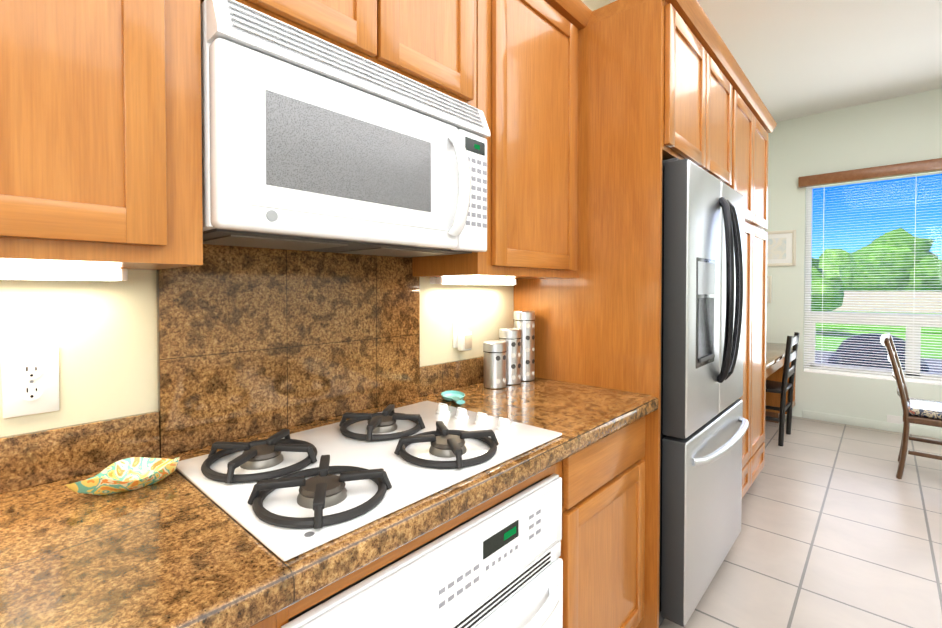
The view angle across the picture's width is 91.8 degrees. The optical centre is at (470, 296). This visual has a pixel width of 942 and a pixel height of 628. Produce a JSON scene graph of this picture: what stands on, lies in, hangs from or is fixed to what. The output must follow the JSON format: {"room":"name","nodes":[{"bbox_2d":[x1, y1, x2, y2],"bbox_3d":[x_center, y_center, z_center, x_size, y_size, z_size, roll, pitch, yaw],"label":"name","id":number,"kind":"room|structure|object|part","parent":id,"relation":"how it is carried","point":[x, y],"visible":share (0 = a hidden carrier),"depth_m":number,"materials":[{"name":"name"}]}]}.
{"room":"kitchen","nodes":[
{"label":"kitchen","id":0,"kind":"room"},
{"bbox_2d":[0,0,610,436],"bbox_3d":[0.028,-0.254,2.025,0.150,3.080,8.750,1,1,42],"label":"wall","id":1,"kind":"structure","parent":0,"point":[102,336],"depth_m":1.01,"materials":[{"name":"beige paint"}]},
{"bbox_2d":[1,347,58,418],"bbox_3d":[-0.877,0.169,0.911,0.009,0.132,0.082,1,1,42],"label":"electrical outlet","id":2,"kind":"object","parent":1,"relation":"attached to","point":[30,381],"visible":1,"depth_m":0.91,"materials":[{"name":"white plastic"}]},
{"bbox_2d":[0,0,219,275],"bbox_3d":[-0.812,-0.588,0.714,0.349,1.063,0.604,1,1,42],"label":"upper cabinet","id":3,"kind":"object","parent":1,"relation":"attached to","point":[101,117],"depth_m":0.73,"materials":[{"name":"brown wood"}]},
{"bbox_2d":[0,245,483,491],"bbox_3d":[0.611,0.152,2.547,0.020,0.749,6.896,1,1,42],"label":"backsplash","id":4,"kind":"structure","parent":1,"relation":"attached to","point":[267,341],"depth_m":1.23,"materials":[{"name":"brown stone"}]},
{"bbox_2d":[200,0,489,257],"bbox_3d":[-0.309,-0.342,1.189,0.416,0.431,0.752,1,1,42],"label":"microwave","id":5,"kind":"object","parent":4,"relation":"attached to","point":[310,142],"visible":0.98,"depth_m":0.97,"materials":[{"name":"white plastic"}]},
{"bbox_3d":[-0.006,-0.304,1.338,0.047,0.340,0.124,1,1,42],"label":"panel","id":6,"kind":"part","parent":5,"relation":"part of","materials":[{"name":"white plastic"}]},
{"bbox_2d":[235,0,407,76],"bbox_3d":[-0.458,-0.847,1.101,0.349,0.557,0.443,1,1,42],"label":"upper cabinet","id":7,"kind":"object","parent":1,"relation":"attached to","point":[376,31],"depth_m":1.06,"materials":[{"name":"brown wood"}]},
{"bbox_2d":[408,0,487,111],"bbox_3d":[-0.246,-0.852,1.336,0.349,0.557,0.443,1,1,42],"label":"upper cabinet","id":8,"kind":"object","parent":1,"relation":"attached to","point":[448,39],"depth_m":1.30,"materials":[{"name":"brown wood"}]},
{"bbox_2d":[453,316,471,350],"bbox_3d":[-0.030,0.145,1.821,0.046,0.138,0.078,1,1,42],"label":"electrical outlet","id":9,"kind":"object","parent":1,"relation":"attached to","point":[462,338],"visible":1,"depth_m":1.81,"materials":[{"name":"white plastic"}]},
{"bbox_2d":[408,0,587,283],"bbox_3d":[0.116,-0.606,1.740,0.349,1.063,0.623,1,1,42],"label":"upper cabinet","id":10,"kind":"object","parent":1,"relation":"attached to","point":[536,117],"depth_m":1.62,"materials":[{"name":"brown wood"}]},
{"bbox_2d":[588,0,715,195],"bbox_3d":[0.640,-0.844,2.070,0.679,0.598,0.531,1,1,42],"label":"upper cabinet","id":11,"kind":"object","parent":1,"relation":"attached to","point":[594,118],"depth_m":1.75,"materials":[{"name":"brown wood"}]},
{"bbox_2d":[588,40,735,207],"bbox_3d":[0.913,-0.849,2.372,0.679,0.598,0.531,1,1,42],"label":"upper cabinet","id":12,"kind":"object","parent":1,"relation":"attached to","point":[725,70],"depth_m":2.20,"materials":[{"name":"brown wood"}]},
{"bbox_2d":[609,0,941,121],"bbox_3d":[1.790,-1.827,0.405,4.900,0.120,8.750,1,1,42],"label":"ceiling","id":13,"kind":"structure","parent":0,"point":[797,58],"depth_m":3.34,"materials":[{"name":"white paint"}]},
{"bbox_2d":[659,415,941,627],"bbox_3d":[1.790,1.373,0.460,4.900,0.120,8.750,1,1,42],"label":"floor","id":14,"kind":"structure","parent":0,"point":[841,525],"depth_m":2.41,"materials":[{"name":"tile"}]},
{"bbox_2d":[200,576,307,627],"bbox_3d":[-0.682,0.867,0.674,0.629,0.886,0.571,1,1,42],"label":"base cabinet","id":15,"kind":"object","parent":14,"relation":"on","point":[274,610],"depth_m":0.61,"materials":[{"name":"brown wood"}]},
{"bbox_2d":[281,474,562,627],"bbox_3d":[-0.198,0.825,1.109,0.646,0.698,0.752,1,1,42],"label":"wall oven","id":16,"kind":"object","parent":15,"relation":"in","point":[499,565],"visible":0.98,"depth_m":0.96,"materials":[{"name":"white metal"}]},
{"bbox_2d":[400,404,655,627],"bbox_3d":[0.212,0.850,1.663,0.629,0.886,0.647,1,1,42],"label":"base cabinet","id":17,"kind":"object","parent":14,"relation":"on","point":[608,542],"depth_m":1.42,"materials":[{"name":"brown wood"}]},
{"bbox_2d":[0,376,651,627],"bbox_3d":[-0.522,0.397,0.840,0.633,0.040,2.838,1,1,42],"label":"countertop","id":18,"kind":"structure","parent":17,"relation":"on","point":[162,554],"depth_m":0.72,"materials":[{"name":"brown stone"}]},
{"bbox_2d":[66,457,179,495],"bbox_3d":[-0.678,0.353,0.895,0.107,0.042,0.176,1,1,42],"label":"ceramic dish","id":19,"kind":"object","parent":18,"relation":"on","point":[128,474],"visible":1,"depth_m":0.91,"materials":[{"name":"multicoloured ceramic"}]},
{"bbox_2d":[176,401,561,560],"bbox_3d":[-0.208,0.347,1.109,0.530,0.048,0.760,1,1,42],"label":"cooktop","id":20,"kind":"object","parent":18,"relation":"in","point":[283,494],"visible":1,"depth_m":0.97,"materials":[{"name":"white glass"}]},
{"bbox_2d":[441,390,464,403],"bbox_3d":[-0.054,0.348,1.581,0.180,0.029,0.142,1,1,42],"label":"spoon rest","id":21,"kind":"object","parent":18,"relation":"on","point":[457,397],"visible":1,"depth_m":1.62,"materials":[{"name":"teal ceramic"}]},
{"bbox_2d":[483,340,506,388],"bbox_3d":[0.095,0.268,1.825,0.094,0.180,0.094,1,1,42],"label":"canister","id":22,"kind":"object","parent":18,"relation":"on","point":[494,351],"visible":1,"depth_m":1.79,"materials":[{"name":"silver metal"}]},
{"bbox_2d":[499,328,520,384],"bbox_3d":[0.162,0.245,1.898,0.094,0.225,0.094,1,1,42],"label":"medium canister","id":23,"kind":"object","parent":18,"relation":"on","point":[511,337],"visible":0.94,"depth_m":1.86,"materials":[{"name":"silver metal"}]},
{"bbox_2d":[513,311,534,380],"bbox_3d":[0.229,0.208,1.972,0.094,0.295,0.094,1,1,42],"label":"canister","id":24,"kind":"object","parent":18,"relation":"on","point":[524,321],"visible":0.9,"depth_m":1.93,"materials":[{"name":"silver metal"}]},
{"bbox_2d":[604,72,759,523],"bbox_3d":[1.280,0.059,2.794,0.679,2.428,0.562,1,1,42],"label":"tall cabinet","id":25,"kind":"object","parent":14,"relation":"on","point":[633,232],"depth_m":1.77,"materials":[{"name":"brown wood"}]},
{"bbox_2d":[659,158,748,626],"bbox_3d":[0.849,0.382,2.189,0.763,1.802,0.898,1,1,42],"label":"fridge","id":26,"kind":"object","parent":14,"relation":"on","point":[704,424],"visible":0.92,"depth_m":1.74,"materials":[{"name":"grey metal"}]},
{"bbox_2d":[756,108,771,477],"bbox_3d":[1.567,0.053,3.112,0.679,2.428,0.542,1,1,42],"label":"tall cabinet","id":27,"kind":"object","parent":14,"relation":"on","point":[765,124],"depth_m":2.99,"materials":[{"name":"brown wood"}]},
{"bbox_3d":[0.172,-1.107,1.519,0.718,0.052,4.815,1,1,42],"label":"crown","id":28,"kind":"part","parent":27,"relation":"part of","materials":[{"name":"brown wood"}]},
{"bbox_2d":[768,344,792,367],"bbox_3d":[2.435,0.517,4.127,0.618,0.035,2.115,1,1,42],"label":"countertop","id":29,"kind":"structure","parent":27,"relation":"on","point":[776,352],"depth_m":4.10,"materials":[{"name":"beige stone"}]},
{"bbox_2d":[765,332,798,445],"bbox_3d":[2.632,0.784,4.104,0.466,0.932,0.458,1,1,42],"label":"desk chair","id":30,"kind":"object","parent":14,"relation":"on","point":[783,387],"visible":0.65,"depth_m":3.90,"materials":[{"name":"black wood"}]},
{"bbox_2d":[768,356,795,422],"bbox_3d":[3.003,0.882,4.776,0.599,0.714,0.400,1,1,42],"label":"base cabinet","id":31,"kind":"object","parent":14,"relation":"on","point":[775,373],"depth_m":4.50,"materials":[{"name":"brown wood"}]},
{"bbox_2d":[880,333,941,478],"bbox_3d":[3.263,0.777,3.216,0.581,0.981,0.486,1,1,42],"label":"dining chair","id":32,"kind":"object","parent":14,"relation":"on","point":[923,412],"visible":1,"depth_m":3.16,"materials":[{"name":"brown wood"}]},
{"bbox_2d":[764,88,941,429],"bbox_3d":[4.673,-0.282,3.623,4.600,3.080,0.150,1,1,42],"label":"wall","id":33,"kind":"structure","parent":0,"point":[901,129],"depth_m":4.51,"materials":[{"name":"white paint"}]},
{"bbox_2d":[767,276,771,302],"bbox_3d":[3.112,-0.080,4.919,0.210,0.290,0.022,1,1,42],"label":"picture","id":34,"kind":"object","parent":33,"relation":"attached to","point":[769,287],"visible":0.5,"depth_m":4.85,"materials":[{"name":"beige"}]},
{"bbox_2d":[767,230,795,266],"bbox_3d":[3.190,-0.508,4.842,0.420,0.370,0.022,1,1,42],"label":"picture","id":35,"kind":"object","parent":33,"relation":"attached to","point":[781,248],"visible":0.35,"depth_m":4.78,"materials":[{"name":"beige"}]},
{"bbox_2d":[798,158,941,187],"bbox_3d":[3.981,-1.155,4.080,1.720,0.100,0.073,1,1,42],"label":"window valance","id":36,"kind":"object","parent":33,"relation":"attached to","point":[915,167],"visible":1,"depth_m":4.25,"materials":[{"name":"brown wood"}]},
{"bbox_2d":[802,410,941,438],"bbox_3d":[4.846,1.222,3.378,3.900,0.080,0.019,1,1,42],"label":"baseboard","id":37,"kind":"structure","parent":33,"relation":"attached to","point":[895,427],"depth_m":4.31,"materials":[{"name":"white wood"}]},
{"bbox_2d":[803,172,941,385],"bbox_3d":[4.046,-0.176,4.168,1.620,1.950,0.114,1,1,42],"label":"window","id":38,"kind":"structure","parent":33,"relation":"in","point":[808,229],"depth_m":4.42,"materials":[{"name":"white"}]},
{"bbox_2d":[804,171,941,384],"bbox_3d":[4.024,-0.187,4.144,1.612,1.920,0.036,1,1,42],"label":"window blinds","id":39,"kind":"object","parent":38,"relation":"attached to","point":[869,375],"visible":0.88,"depth_m":4.33,"materials":[{"name":"white plastic"}]},
{"bbox_2d":[887,415,911,425],"bbox_3d":[3.940,1.146,4.202,0.170,0.095,0.009,1,1,42],"label":"electrical outlet","id":40,"kind":"object","parent":33,"relation":"attached to","point":[894,419],"visible":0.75,"depth_m":4.22,"materials":[{"name":"white plastic"}]},
{"label":"outside","id":41,"kind":"structure","parent":0,"visible":0},
{"bbox_2d":[815,328,941,358],"bbox_3d":[30.664,2.564,32.147,85.000,0.200,71.850,1,1,42],"label":"lawn","id":42,"kind":"structure","parent":41,"point":[860,331],"depth_m":27.30,"materials":[{"name":"green plant"}]},
{"bbox_2d":[811,257,843,310],"bbox_3d":[21.372,-0.293,30.886,6.086,5.555,4.472,1,1,42],"label":"tree","id":43,"kind":"object","parent":42,"relation":"on","point":[814,271],"depth_m":28.29,"materials":[{"name":"green plant"}]},
{"bbox_2d":[818,248,850,290],"bbox_3d":[41.372,-1.655,51.975,7.210,7.547,6.011,1,1,42],"label":"tree","id":44,"kind":"object","parent":42,"relation":"on","point":[828,257],"depth_m":50.27,"materials":[{"name":"green plant"}]},
{"bbox_2d":[816,311,941,333],"bbox_3d":[30.396,1.794,31.837,85.000,1.349,0.950,1,1,42],"label":"hedge","id":45,"kind":"object","parent":42,"relation":"on","point":[872,328],"depth_m":32.59,"materials":[{"name":"green plant"}]},
{"bbox_2d":[833,291,941,313],"bbox_3d":[30.832,1.036,32.306,85.000,2.850,0.250,1,1,42],"label":"fence","id":46,"kind":"object","parent":42,"relation":"on","point":[935,294],"depth_m":32.66,"materials":[{"name":"beige"}]},
{"bbox_2d":[839,227,941,289],"bbox_3d":[36.510,-1.790,39.079,7.907,8.264,6.334,1,1,42],"label":"tree","id":47,"kind":"object","parent":42,"relation":"on","point":[907,267],"depth_m":37.47,"materials":[{"name":"green plant"}]},
{"bbox_2d":[815,350,941,372],"bbox_3d":[17.542,2.818,17.624,85.000,0.195,7.000,1,1,42],"label":"street","id":48,"kind":"structure","parent":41,"point":[824,355],"depth_m":19.32,"materials":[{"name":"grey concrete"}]},
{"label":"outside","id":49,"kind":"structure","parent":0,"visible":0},
{"bbox_3d":[4.954,1.387,5.157,9.000,0.190,2.440,1,1,42],"label":"porch","id":50,"kind":"object","parent":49,"visible":0},
{"bbox_2d":[828,333,928,371],"bbox_3d":[4.551,0.861,5.134,0.820,0.860,0.700,1,1,42],"label":"patio chair","id":51,"kind":"object","parent":50,"relation":"on","point":[864,348],"depth_m":5.34,"materials":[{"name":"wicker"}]}
]}

